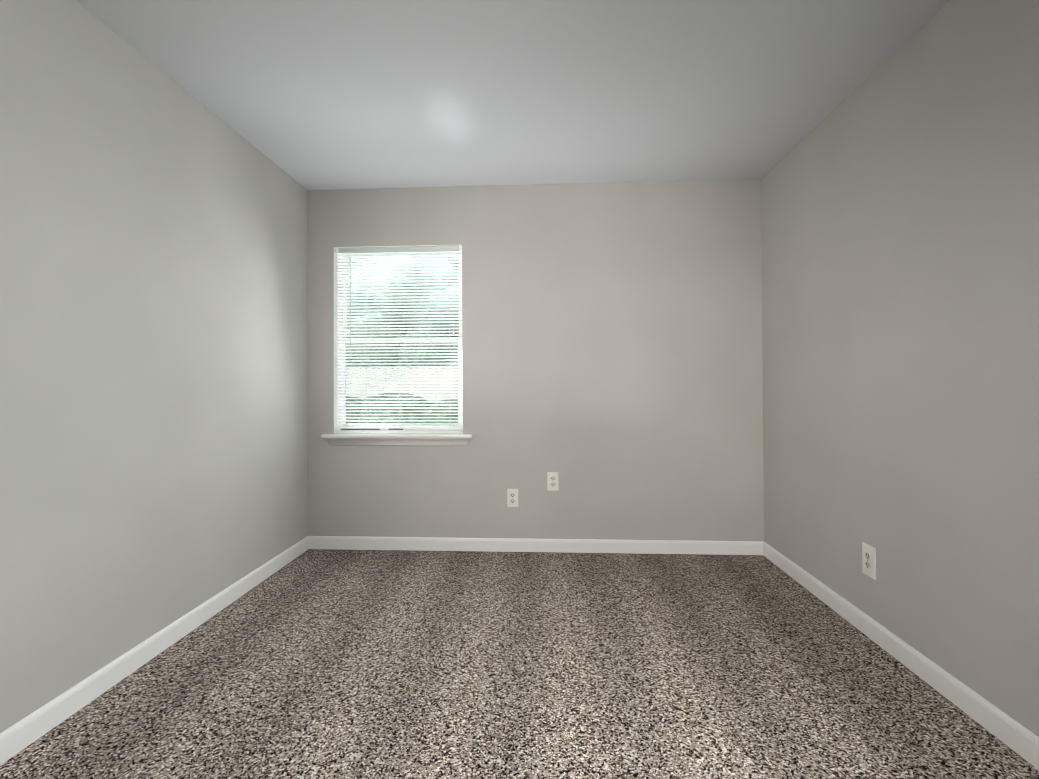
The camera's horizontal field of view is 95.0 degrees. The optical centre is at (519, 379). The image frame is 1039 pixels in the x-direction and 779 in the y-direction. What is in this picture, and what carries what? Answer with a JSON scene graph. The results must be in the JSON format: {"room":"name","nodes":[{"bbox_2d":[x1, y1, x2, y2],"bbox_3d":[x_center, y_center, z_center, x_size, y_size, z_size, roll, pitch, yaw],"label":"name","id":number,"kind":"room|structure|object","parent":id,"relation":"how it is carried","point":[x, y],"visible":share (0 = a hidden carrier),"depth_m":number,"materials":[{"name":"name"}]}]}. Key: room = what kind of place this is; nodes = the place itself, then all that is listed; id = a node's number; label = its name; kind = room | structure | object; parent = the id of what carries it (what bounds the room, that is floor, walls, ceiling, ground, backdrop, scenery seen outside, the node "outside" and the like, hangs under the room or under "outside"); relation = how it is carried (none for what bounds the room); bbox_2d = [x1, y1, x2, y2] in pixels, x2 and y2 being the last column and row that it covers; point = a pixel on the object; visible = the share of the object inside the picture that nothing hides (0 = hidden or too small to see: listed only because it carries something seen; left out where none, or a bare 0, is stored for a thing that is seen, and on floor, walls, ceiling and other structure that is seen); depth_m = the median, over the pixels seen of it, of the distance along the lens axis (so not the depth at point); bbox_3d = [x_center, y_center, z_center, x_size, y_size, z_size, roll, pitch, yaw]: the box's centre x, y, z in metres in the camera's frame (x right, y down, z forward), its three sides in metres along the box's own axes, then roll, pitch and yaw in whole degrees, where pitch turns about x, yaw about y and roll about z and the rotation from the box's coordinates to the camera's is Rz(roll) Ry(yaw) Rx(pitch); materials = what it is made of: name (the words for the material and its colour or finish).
{"room":"empty bedroom","nodes":[
{"label":"empty bedroom","id":0,"kind":"room"},
{"bbox_2d":[0,0,307,732],"bbox_3d":[-1.625,-0.096,0.883,0.140,2.428,4.700,0,-1,3],"label":"wall","id":1,"kind":"structure","parent":0,"point":[153,349],"depth_m":1.83,"materials":[{"name":"beige paint"}]},
{"bbox_2d":[0,537,308,764],"bbox_3d":[-1.544,1.075,0.862,0.013,0.085,4.687,0,-1,3],"label":"baseboard","id":2,"kind":"structure","parent":1,"relation":"attached to","point":[22,734],"depth_m":1.80,"materials":[{"name":"white paint"}]},
{"bbox_2d":[76,0,948,189],"bbox_3d":[-0.058,-1.378,0.815,3.289,0.120,4.980,0,-1,3],"label":"ceiling","id":3,"kind":"structure","parent":0,"point":[335,94],"depth_m":2.06,"materials":[{"name":"grey paint"}]},
{"bbox_2d":[0,549,1038,778],"bbox_3d":[-0.047,1.170,0.791,3.289,0.120,4.980,0,-1,3],"label":"floor","id":4,"kind":"structure","parent":0,"point":[352,664],"depth_m":1.73,"materials":[{"name":"carpet"}]},
{"bbox_2d":[308,179,763,540],"bbox_3d":[0.070,-0.082,3.220,3.289,2.428,0.140,0,-1,3],"label":"wall","id":5,"kind":"structure","parent":0,"point":[612,361],"depth_m":3.14,"materials":[{"name":"beige paint"}]},
{"bbox_2d":[321,433,471,445],"bbox_3d":[-0.815,0.401,3.205,1.007,0.076,0.122,0,-1,3],"label":"window sill","id":6,"kind":"structure","parent":5,"relation":"attached to","point":[430,439],"depth_m":3.17,"materials":[{"name":"white paint"}]},
{"bbox_2d":[339,251,462,432],"bbox_3d":[-0.813,-0.268,3.304,0.877,1.265,0.066,0,-1,3],"label":"window","id":7,"kind":"structure","parent":5,"relation":"in","point":[400,426],"depth_m":3.29,"materials":[{"name":"white plastic"}]},
{"bbox_2d":[335,246,462,429],"bbox_3d":[-0.817,-0.280,3.230,0.873,1.241,0.045,0,-1,3],"label":"window blinds","id":8,"kind":"object","parent":7,"relation":"attached to","point":[396,252],"visible":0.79,"depth_m":3.24,"materials":[{"name":"white plastic"}]},
{"bbox_2d":[507,489,517,506],"bbox_3d":[-0.045,0.782,3.144,0.074,0.122,0.008,0,-1,3],"label":"electrical outlet","id":9,"kind":"object","parent":5,"relation":"attached to","point":[512,497],"visible":1,"depth_m":3.14,"materials":[{"name":"white plastic"}]},
{"bbox_2d":[307,536,763,554],"bbox_3d":[0.072,1.089,3.133,3.009,0.085,0.013,0,-1,3],"label":"baseboard","id":10,"kind":"structure","parent":5,"relation":"attached to","point":[550,545],"depth_m":3.12,"materials":[{"name":"white paint"}]},
{"bbox_2d":[547,472,558,490],"bbox_3d":[0.220,0.668,3.131,0.074,0.122,0.008,0,-1,3],"label":"electrical outlet","id":11,"kind":"object","parent":5,"relation":"attached to","point":[552,481],"visible":1,"depth_m":3.13,"materials":[{"name":"white plastic"}]},
{"bbox_2d":[761,0,1038,736],"bbox_3d":[1.520,-0.111,0.723,0.140,2.428,4.700,0,-1,3],"label":"wall","id":12,"kind":"structure","parent":0,"point":[900,255],"depth_m":1.77,"materials":[{"name":"beige paint"}]},
{"bbox_2d":[862,542,875,579],"bbox_3d":[1.519,0.787,2.072,0.008,0.135,0.080,0,-1,3],"label":"electrical outlet","id":13,"kind":"object","parent":12,"relation":"attached to","point":[869,560],"visible":1,"depth_m":2.06,"materials":[{"name":"white plastic"}]},
{"bbox_2d":[763,542,1038,769],"bbox_3d":[1.448,1.060,0.710,0.013,0.085,4.687,0,-1,3],"label":"baseboard","id":14,"kind":"structure","parent":12,"relation":"attached to","point":[1013,734],"depth_m":1.75,"materials":[{"name":"white paint"}]},
{"label":"outside","id":15,"kind":"structure","parent":0,"visible":0},
{"bbox_3d":[0.408,1.641,9.826,80.000,0.200,80.000,0,-1,3],"label":"ground","id":16,"kind":"structure","parent":15,"visible":0},
{"bbox_2d":[346,367,457,402],"bbox_3d":[0.449,0.617,10.708,28.000,1.865,0.148,0,-1,3],"label":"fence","id":17,"kind":"object","parent":16,"relation":"on","point":[401,381],"depth_m":10.80,"materials":[{"name":"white wood"}]},
{"bbox_2d":[346,321,457,394],"bbox_3d":[-2.478,0.051,11.993,21.842,3.221,1.409,0,-1,3],"label":"hedge","id":18,"kind":"object","parent":16,"relation":"on","point":[399,349],"depth_m":11.56,"materials":[{"name":"green plant"}]},
{"bbox_2d":[346,391,457,423],"bbox_3d":[-1.884,0.866,9.801,21.467,1.445,1.054,0,-1,3],"label":"shrubs","id":19,"kind":"object","parent":16,"relation":"on","point":[362,422],"depth_m":9.44,"materials":[{"name":"green plant"}]},
{"bbox_2d":[348,257,458,336],"bbox_3d":[2.191,-2.683,8.267,28.497,8.403,21.959,0,-1,3],"label":"trees","id":20,"kind":"object","parent":16,"relation":"on","point":[406,295],"depth_m":12.54,"materials":[{"name":"green plant"}]}
]}

